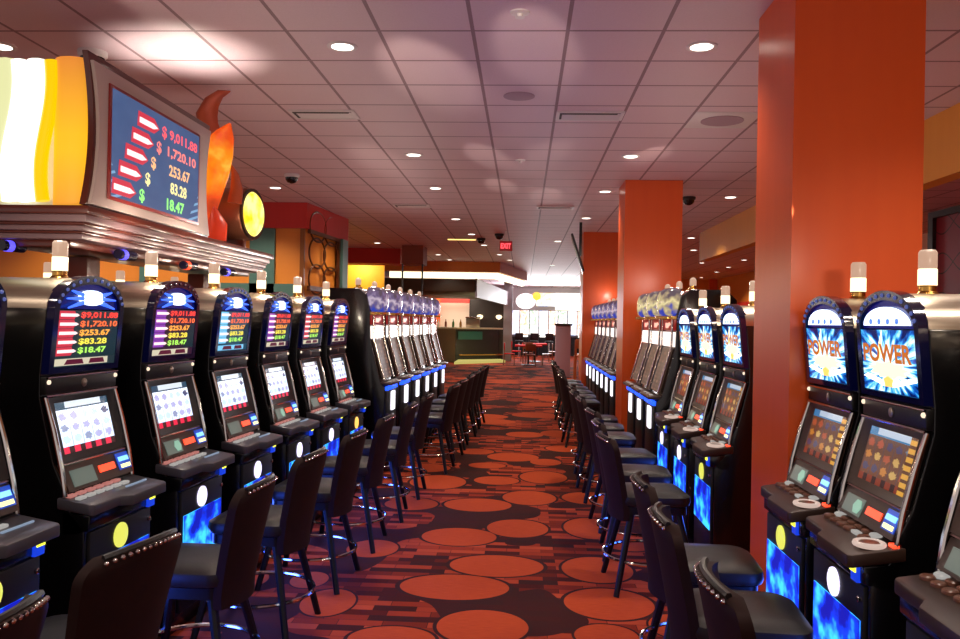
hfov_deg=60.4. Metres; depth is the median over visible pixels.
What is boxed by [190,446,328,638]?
chair
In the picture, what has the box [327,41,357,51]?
recessed light
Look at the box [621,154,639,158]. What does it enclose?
recessed light
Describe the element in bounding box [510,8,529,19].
sprinkler
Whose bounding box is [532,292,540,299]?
sign
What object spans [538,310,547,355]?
window
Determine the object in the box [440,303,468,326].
wall
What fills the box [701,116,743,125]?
grille
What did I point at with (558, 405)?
chair
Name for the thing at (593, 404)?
chair
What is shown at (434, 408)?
chair
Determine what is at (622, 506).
chair
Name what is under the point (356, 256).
bulkhead
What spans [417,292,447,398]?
machine
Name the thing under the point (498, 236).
dome
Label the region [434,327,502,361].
bar counter
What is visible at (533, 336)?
bar stool
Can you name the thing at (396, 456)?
chair
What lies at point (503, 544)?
floor
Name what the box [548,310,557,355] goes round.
window
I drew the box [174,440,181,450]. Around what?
light
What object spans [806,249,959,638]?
machine
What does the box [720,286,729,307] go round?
signal light
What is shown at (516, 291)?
wall
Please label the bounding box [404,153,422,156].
recessed light
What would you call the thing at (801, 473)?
light
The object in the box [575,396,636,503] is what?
chair
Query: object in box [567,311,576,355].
window
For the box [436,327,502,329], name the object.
countertop
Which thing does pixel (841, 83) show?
column
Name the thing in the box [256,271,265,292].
signal light
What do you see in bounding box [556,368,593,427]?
chair
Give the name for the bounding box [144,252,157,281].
signal light
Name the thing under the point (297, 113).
ceiling vent
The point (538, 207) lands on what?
ceiling vent
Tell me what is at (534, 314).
window
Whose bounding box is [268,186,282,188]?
recessed light
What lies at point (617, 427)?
chair
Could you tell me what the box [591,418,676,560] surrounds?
chair
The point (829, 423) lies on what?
machine
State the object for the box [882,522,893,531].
light
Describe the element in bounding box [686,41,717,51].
recessed light
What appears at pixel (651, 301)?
machine
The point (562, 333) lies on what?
wall
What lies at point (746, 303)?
wall
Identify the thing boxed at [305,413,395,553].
chair
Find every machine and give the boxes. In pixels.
[0,240,165,616]
[0,284,59,613]
[43,262,51,277]
[111,252,234,636]
[116,270,124,281]
[171,277,178,280]
[189,262,282,566]
[243,271,319,503]
[285,277,347,520]
[317,282,370,488]
[320,278,400,469]
[372,281,413,426]
[386,284,423,411]
[398,287,432,403]
[408,289,440,399]
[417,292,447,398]
[465,317,480,327]
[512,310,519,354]
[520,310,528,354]
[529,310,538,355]
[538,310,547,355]
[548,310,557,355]
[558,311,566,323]
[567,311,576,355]
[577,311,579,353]
[583,299,610,389]
[586,298,614,390]
[589,298,616,395]
[593,302,613,412]
[597,301,616,414]
[601,300,616,414]
[606,318,616,415]
[623,284,670,447]
[631,281,682,448]
[640,278,736,464]
[655,290,706,522]
[671,286,729,542]
[691,281,754,552]
[761,262,868,627]
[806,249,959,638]
[895,472,959,638]
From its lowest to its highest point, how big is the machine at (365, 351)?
2.235 m
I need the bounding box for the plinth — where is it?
[454,359,504,363]
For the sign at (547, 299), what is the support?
attached to the banner sign at (563, 301)
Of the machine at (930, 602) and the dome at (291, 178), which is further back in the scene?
the dome at (291, 178)
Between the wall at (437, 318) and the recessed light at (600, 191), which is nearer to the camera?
the recessed light at (600, 191)
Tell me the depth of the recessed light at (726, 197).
11.98 m
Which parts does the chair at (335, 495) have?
leg, leg, seat frame, seat, leg, backrest, leg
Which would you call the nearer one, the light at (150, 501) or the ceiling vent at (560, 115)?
the light at (150, 501)
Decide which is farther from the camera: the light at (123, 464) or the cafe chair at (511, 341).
the cafe chair at (511, 341)
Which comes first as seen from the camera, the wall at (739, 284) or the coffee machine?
the wall at (739, 284)
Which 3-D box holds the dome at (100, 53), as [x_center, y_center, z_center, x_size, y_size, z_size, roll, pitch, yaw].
[-2.761,-1.847,5.879,0.200,0.122,0.200,1,0,3]
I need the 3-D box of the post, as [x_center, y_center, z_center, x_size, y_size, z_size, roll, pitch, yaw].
[-2.564,0.135,15.221,0.120,3.200,0.430,1,0,3]
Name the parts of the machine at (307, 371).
chrome trim, divider panel, arch frame, glass, player panel, chrome trim, belly door, blue panel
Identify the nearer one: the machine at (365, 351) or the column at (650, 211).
the machine at (365, 351)
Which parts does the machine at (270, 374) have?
chrome trim, divider panel, chrome rail, chrome rail, arch frame, glass, player panel, rail, chrome trim, belly door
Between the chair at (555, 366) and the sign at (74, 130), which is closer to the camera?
the sign at (74, 130)
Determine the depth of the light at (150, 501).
4.11 m
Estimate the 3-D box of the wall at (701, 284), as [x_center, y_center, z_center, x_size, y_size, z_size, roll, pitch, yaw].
[7.363,0.143,33.759,4.450,3.620,0.200,1,0,3]
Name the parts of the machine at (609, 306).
white panel, belly door, chrome trim, reel glass, chrome trim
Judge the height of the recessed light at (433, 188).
0.010 m
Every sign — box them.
[0,50,210,236]
[500,231,511,250]
[516,293,535,308]
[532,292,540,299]
[536,293,555,305]
[555,293,579,310]
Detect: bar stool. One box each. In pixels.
[515,333,523,356]
[530,333,538,356]
[545,333,553,357]
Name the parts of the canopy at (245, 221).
under light, post, under light, moulding, moulding, moulding, moulding, moulding, sign canopy, moulding, under light, post, under light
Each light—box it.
[0,42,17,51]
[0,499,14,506]
[31,545,44,556]
[50,240,68,277]
[121,462,130,467]
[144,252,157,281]
[146,498,154,506]
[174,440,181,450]
[208,262,219,287]
[219,468,225,474]
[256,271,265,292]
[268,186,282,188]
[293,277,301,296]
[322,282,329,298]
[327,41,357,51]
[389,271,523,285]
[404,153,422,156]
[428,187,442,189]
[598,190,612,192]
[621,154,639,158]
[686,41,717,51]
[699,290,706,308]
[706,457,709,465]
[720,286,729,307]
[723,196,737,198]
[748,281,754,305]
[792,522,798,534]
[797,470,804,481]
[818,486,825,492]
[849,262,866,298]
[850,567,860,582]
[852,499,861,513]
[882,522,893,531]
[916,249,938,293]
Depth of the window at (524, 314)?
43.27 m
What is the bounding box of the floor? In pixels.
[157,355,667,638]
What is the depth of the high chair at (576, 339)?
25.37 m
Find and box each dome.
[77,47,107,59]
[284,173,299,183]
[477,238,485,243]
[495,233,503,239]
[683,196,695,204]
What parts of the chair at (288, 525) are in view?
leg, seat frame, seat, leg, backrest, leg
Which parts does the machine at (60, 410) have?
chrome trim, divider panel, chrome rail, chrome rail, arch frame, glass, player panel, rail, belly door, chrome trim, blue panel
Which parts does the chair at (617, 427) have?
backrest, leg, leg, seat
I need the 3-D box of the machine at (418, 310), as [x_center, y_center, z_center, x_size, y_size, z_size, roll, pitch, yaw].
[-1.153,0.637,12.251,0.850,2.235,0.600,1,0,5]
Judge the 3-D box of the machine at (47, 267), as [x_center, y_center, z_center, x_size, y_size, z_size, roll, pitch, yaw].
[-3.087,0.648,5.898,0.850,2.117,0.600,1,0,6]
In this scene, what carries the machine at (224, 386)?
on the floor
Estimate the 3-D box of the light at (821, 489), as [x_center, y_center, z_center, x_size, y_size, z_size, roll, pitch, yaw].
[1.582,0.788,3.817,0.011,0.017,0.078,1,0,3]
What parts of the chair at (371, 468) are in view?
leg, leg, seat frame, seat, leg, leg, backrest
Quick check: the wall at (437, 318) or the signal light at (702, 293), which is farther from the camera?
the wall at (437, 318)
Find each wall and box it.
[0,228,336,296]
[347,265,384,289]
[434,299,439,326]
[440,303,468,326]
[469,282,512,360]
[475,279,507,304]
[498,287,579,335]
[555,325,570,377]
[681,279,708,290]
[717,233,927,301]
[737,301,748,305]
[936,213,959,293]
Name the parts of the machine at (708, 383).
blue panel, belly door, chrome trim, player panel, glass, arch frame, chrome trim, divider panel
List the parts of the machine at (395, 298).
chrome trim, reel glass, chrome trim, belly door, white panel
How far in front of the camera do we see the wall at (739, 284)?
29.76 m
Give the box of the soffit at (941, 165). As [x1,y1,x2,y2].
[699,103,959,260]
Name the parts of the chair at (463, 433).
leg, leg, seat, leg, leg, backrest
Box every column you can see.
[578,232,617,385]
[615,180,682,431]
[750,0,925,591]
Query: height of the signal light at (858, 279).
0.191 m
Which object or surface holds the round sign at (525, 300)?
on the window at (524, 314)
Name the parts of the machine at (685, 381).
blue panel, belly door, chrome trim, player panel, glass, chrome trim, arch frame, divider panel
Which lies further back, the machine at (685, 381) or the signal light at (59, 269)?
the machine at (685, 381)
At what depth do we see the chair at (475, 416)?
13.00 m
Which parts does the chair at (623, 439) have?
backrest, leg, leg, seat, seat frame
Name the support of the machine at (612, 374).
on the floor
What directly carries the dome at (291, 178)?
attached to the ceiling
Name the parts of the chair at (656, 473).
backrest, leg, leg, seat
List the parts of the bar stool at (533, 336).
backrest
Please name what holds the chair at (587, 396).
on the floor
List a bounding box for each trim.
[110,228,301,295]
[299,229,305,296]
[440,299,469,302]
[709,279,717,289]
[927,205,959,249]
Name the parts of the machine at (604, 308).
belly door, chrome trim, reel glass, chrome trim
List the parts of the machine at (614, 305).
belly door, chrome trim, reel glass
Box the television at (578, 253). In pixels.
[571,222,584,274]
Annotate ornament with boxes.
[196,90,242,240]
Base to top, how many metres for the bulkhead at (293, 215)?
0.415 m
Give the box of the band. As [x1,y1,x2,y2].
[385,261,526,280]
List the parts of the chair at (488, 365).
leg, leg, backrest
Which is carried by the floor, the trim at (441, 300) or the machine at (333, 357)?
the machine at (333, 357)
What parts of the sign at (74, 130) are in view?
corner panel, frame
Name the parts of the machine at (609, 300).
belly door, chrome trim, chrome trim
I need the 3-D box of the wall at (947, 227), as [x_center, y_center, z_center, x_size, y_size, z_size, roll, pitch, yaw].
[6.969,0.082,7.393,0.060,3.620,11.500,1,0,3]
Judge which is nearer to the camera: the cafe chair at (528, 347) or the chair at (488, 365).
the chair at (488, 365)
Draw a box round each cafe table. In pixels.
[515,344,541,365]
[522,343,546,361]
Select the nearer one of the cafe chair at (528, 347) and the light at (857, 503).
the light at (857, 503)
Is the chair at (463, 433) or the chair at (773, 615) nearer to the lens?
the chair at (773, 615)
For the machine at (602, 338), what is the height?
2.235 m
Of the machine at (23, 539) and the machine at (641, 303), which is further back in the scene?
the machine at (641, 303)
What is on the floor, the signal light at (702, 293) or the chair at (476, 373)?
the chair at (476, 373)
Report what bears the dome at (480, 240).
attached to the ceiling
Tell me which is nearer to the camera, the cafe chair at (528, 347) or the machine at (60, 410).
the machine at (60, 410)
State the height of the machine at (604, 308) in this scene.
2.235 m
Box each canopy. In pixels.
[0,188,273,287]
[385,278,478,298]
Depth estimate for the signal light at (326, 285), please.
8.28 m
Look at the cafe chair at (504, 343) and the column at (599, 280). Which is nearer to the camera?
the column at (599, 280)
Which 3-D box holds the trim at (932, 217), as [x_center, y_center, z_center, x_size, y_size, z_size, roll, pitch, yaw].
[6.953,0.081,7.474,0.140,3.620,11.660,1,0,3]
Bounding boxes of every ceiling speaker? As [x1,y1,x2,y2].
[503,92,534,100]
[684,112,757,127]
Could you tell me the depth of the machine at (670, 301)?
8.19 m
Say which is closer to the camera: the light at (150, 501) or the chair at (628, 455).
the light at (150, 501)
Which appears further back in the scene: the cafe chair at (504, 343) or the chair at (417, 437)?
the cafe chair at (504, 343)
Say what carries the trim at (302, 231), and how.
attached to the wall at (287, 253)
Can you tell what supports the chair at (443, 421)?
on the floor
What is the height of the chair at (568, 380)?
1.023 m
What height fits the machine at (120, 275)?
2.117 m
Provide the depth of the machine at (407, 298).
11.23 m
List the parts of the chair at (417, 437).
seat, leg, leg, backrest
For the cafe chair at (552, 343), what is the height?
0.902 m
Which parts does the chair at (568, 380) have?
seat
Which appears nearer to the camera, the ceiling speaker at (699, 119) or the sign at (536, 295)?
the ceiling speaker at (699, 119)
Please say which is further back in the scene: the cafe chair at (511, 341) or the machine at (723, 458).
the cafe chair at (511, 341)
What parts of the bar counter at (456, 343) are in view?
teal panel, foot rail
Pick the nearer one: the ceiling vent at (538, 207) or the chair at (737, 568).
the chair at (737, 568)
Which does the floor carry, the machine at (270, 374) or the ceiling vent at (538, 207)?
the machine at (270, 374)
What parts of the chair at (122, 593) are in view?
seat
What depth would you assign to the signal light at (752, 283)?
5.80 m
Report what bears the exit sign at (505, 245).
hanging from the ceiling
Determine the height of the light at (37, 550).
0.067 m
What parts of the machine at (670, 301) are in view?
white panel, belly door, chrome trim, reel glass, chrome trim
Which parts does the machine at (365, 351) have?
chrome trim, reel glass, chrome trim, belly door, white panel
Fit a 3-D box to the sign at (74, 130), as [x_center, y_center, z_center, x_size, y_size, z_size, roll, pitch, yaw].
[-2.358,-1.032,5.283,0.678,0.840,1.727,1,0,3]
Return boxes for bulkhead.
[263,202,348,240]
[348,248,401,265]
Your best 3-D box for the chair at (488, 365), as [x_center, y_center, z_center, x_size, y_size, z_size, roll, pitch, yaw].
[-0.183,1.270,14.024,0.684,1.023,0.633,1,0,7]
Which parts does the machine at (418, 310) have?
chrome trim, reel glass, chrome trim, belly door, white panel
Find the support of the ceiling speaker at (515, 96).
attached to the ceiling
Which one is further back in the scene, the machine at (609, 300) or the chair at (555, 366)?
the machine at (609, 300)
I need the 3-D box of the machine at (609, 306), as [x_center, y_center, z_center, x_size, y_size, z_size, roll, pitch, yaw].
[2.369,0.704,13.532,0.850,2.235,0.600,1,0,3]
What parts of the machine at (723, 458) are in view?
blue panel, belly door, chrome trim, player panel, glass, chrome rail, arch frame, divider panel, chrome trim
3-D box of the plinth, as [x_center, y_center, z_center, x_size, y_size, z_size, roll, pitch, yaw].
[-0.237,1.768,34.949,1.344,0.100,3.809,1,0,43]
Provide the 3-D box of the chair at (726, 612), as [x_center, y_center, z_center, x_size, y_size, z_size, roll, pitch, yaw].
[0.982,1.267,2.449,0.684,1.023,0.633,1,0,5]
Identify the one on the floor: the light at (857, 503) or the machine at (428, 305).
the machine at (428, 305)
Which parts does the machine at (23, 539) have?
arch frame, player panel, chrome trim, blue panel, belly door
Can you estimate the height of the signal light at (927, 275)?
0.191 m
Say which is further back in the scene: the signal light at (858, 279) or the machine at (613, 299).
the machine at (613, 299)
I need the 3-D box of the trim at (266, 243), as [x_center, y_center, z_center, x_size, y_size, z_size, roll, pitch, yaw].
[-8.092,0.032,13.680,10.400,3.200,0.070,1,0,3]
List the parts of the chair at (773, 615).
backrest, seat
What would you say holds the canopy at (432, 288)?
attached to the wall at (483, 290)
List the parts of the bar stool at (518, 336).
backrest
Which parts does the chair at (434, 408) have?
leg, seat, leg, leg, backrest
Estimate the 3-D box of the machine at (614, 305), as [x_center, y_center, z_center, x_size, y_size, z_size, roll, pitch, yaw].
[2.329,0.701,12.763,0.850,2.235,0.600,1,0,3]
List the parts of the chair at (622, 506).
leg, backrest, leg, seat, seat frame, leg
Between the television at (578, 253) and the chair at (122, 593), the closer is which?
the chair at (122, 593)
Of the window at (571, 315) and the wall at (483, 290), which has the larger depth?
the window at (571, 315)
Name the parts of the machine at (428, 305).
chrome trim, reel glass, chrome trim, belly door, white panel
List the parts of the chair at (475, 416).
leg, leg, backrest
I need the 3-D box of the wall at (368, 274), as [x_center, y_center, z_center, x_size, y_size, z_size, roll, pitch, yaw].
[-4.274,-0.087,24.309,2.900,3.620,0.100,1,0,3]
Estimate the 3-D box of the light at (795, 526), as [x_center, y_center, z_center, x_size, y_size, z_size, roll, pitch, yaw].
[1.456,0.956,3.806,0.019,0.067,0.060,1,0,3]
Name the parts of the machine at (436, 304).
chrome trim, reel glass, chrome trim, belly door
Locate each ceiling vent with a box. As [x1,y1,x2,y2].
[287,109,359,119]
[393,204,431,207]
[537,206,573,209]
[555,111,624,120]
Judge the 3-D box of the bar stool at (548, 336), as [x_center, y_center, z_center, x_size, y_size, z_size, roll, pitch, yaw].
[3.462,1.299,41.359,0.440,1.200,0.454,1,0,3]
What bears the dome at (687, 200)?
attached to the ceiling
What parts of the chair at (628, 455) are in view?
backrest, leg, leg, seat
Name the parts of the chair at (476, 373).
seat, leg, leg, backrest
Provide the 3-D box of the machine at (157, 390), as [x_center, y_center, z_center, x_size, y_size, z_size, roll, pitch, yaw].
[-1.948,0.665,4.808,0.850,2.120,0.600,1,0,6]
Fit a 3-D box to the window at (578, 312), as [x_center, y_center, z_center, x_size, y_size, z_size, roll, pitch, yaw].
[5.328,0.747,43.328,0.480,2.380,0.900,1,0,3]
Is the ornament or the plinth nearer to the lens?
the ornament
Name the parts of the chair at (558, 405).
backrest, leg, seat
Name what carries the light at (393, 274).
attached to the band
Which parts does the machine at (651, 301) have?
white panel, belly door, chrome trim, reel glass, chrome trim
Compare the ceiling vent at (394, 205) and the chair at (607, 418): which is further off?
the ceiling vent at (394, 205)
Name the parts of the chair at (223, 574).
leg, seat frame, seat, leg, backrest, leg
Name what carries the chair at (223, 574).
on the floor
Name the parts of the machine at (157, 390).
chrome trim, divider panel, chrome rail, chrome rail, arch frame, glass, rail, player panel, chrome trim, belly door, blue panel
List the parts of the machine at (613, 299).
belly door, chrome trim, reel glass, chrome trim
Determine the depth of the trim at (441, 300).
37.01 m
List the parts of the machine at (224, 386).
chrome trim, divider panel, chrome rail, chrome rail, arch frame, glass, rail, player panel, chrome trim, belly door, blue panel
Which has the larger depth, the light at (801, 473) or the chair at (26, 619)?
the light at (801, 473)
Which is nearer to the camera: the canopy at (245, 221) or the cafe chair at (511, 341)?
the canopy at (245, 221)
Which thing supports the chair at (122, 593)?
on the floor
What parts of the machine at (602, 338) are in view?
belly door, chrome trim, reel glass, chrome trim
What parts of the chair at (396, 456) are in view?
seat, seat frame, leg, leg, backrest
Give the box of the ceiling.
[0,0,959,288]
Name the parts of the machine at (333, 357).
chrome trim, divider panel, arch frame, glass, player panel, chrome trim, belly door, blue panel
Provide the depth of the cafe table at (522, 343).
36.15 m
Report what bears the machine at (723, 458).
on the floor
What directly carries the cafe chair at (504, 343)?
on the floor
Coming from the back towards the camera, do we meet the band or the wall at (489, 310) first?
the wall at (489, 310)
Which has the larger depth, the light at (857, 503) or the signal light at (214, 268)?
the signal light at (214, 268)
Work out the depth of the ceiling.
6.86 m
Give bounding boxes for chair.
[0,590,49,638]
[40,528,181,638]
[158,473,277,638]
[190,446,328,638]
[255,427,367,594]
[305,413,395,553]
[339,401,417,522]
[367,393,434,499]
[400,383,460,473]
[414,378,468,461]
[426,374,474,450]
[433,370,480,440]
[466,367,485,432]
[468,364,489,425]
[503,343,514,364]
[510,341,520,361]
[522,342,532,363]
[525,344,535,366]
[542,343,552,365]
[550,361,581,414]
[551,363,583,419]
[554,365,587,425]
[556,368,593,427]
[557,370,596,438]
[558,374,600,447]
[567,384,617,473]
[569,389,624,487]
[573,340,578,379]
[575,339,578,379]
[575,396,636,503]
[584,407,657,533]
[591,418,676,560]
[595,431,690,597]
[630,471,763,638]
[648,502,814,638]
[693,557,755,638]
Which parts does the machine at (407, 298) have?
chrome trim, reel glass, chrome trim, belly door, white panel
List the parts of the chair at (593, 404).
backrest, leg, leg, seat, seat frame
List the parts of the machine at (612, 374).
white panel, belly door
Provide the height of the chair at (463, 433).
1.023 m
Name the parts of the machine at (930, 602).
belly door, chrome trim, player panel, rail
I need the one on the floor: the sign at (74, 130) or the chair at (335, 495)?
the chair at (335, 495)
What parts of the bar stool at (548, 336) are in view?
backrest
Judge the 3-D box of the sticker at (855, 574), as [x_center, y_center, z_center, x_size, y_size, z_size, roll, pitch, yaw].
[1.420,0.954,3.117,0.019,0.067,0.060,1,0,3]
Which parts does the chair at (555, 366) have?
backrest, leg, seat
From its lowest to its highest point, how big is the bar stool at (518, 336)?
1.200 m
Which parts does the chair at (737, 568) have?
backrest, leg, leg, seat, seat frame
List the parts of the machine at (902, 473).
blue panel, belly door, chrome trim, player panel, rail, glass, chrome rail, chrome rail, arch frame, divider panel, chrome trim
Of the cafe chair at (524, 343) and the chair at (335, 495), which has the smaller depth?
the chair at (335, 495)
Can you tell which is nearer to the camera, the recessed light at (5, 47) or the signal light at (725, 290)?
the recessed light at (5, 47)
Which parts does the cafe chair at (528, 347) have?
backrest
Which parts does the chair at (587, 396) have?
seat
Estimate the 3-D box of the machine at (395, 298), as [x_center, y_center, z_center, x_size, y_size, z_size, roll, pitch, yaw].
[-1.310,0.631,10.517,0.850,2.235,0.600,1,0,5]
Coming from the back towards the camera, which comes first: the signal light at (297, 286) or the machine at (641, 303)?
the machine at (641, 303)
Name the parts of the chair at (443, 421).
seat frame, seat, leg, leg, backrest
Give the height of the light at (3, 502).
0.018 m
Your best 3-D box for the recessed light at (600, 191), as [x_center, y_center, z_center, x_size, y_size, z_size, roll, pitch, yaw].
[1.771,-1.809,11.678,0.210,0.010,0.210,1,0,3]
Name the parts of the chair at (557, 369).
backrest, leg, seat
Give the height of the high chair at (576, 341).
1.251 m
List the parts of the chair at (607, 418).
backrest, leg, seat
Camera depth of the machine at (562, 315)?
43.19 m
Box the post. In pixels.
[336,239,347,287]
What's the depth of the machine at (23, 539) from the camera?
3.22 m
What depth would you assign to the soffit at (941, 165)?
7.32 m
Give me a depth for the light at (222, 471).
4.98 m
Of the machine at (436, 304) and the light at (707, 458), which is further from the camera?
the machine at (436, 304)
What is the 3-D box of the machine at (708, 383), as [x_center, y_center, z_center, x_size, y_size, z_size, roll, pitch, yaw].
[1.980,0.764,6.663,0.850,2.071,0.600,1,0,3]
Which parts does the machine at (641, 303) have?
white panel, belly door, chrome trim, reel glass, chrome trim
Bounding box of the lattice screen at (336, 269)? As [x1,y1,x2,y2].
[307,211,340,294]
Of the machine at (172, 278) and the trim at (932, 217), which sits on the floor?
the machine at (172, 278)
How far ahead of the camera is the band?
26.11 m
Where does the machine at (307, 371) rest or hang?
on the floor
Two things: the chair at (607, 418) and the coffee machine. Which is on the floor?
the chair at (607, 418)
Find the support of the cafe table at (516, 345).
on the floor
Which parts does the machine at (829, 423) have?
blue panel, belly door, chrome trim, player panel, rail, glass, chrome rail, chrome rail, arch frame, divider panel, chrome trim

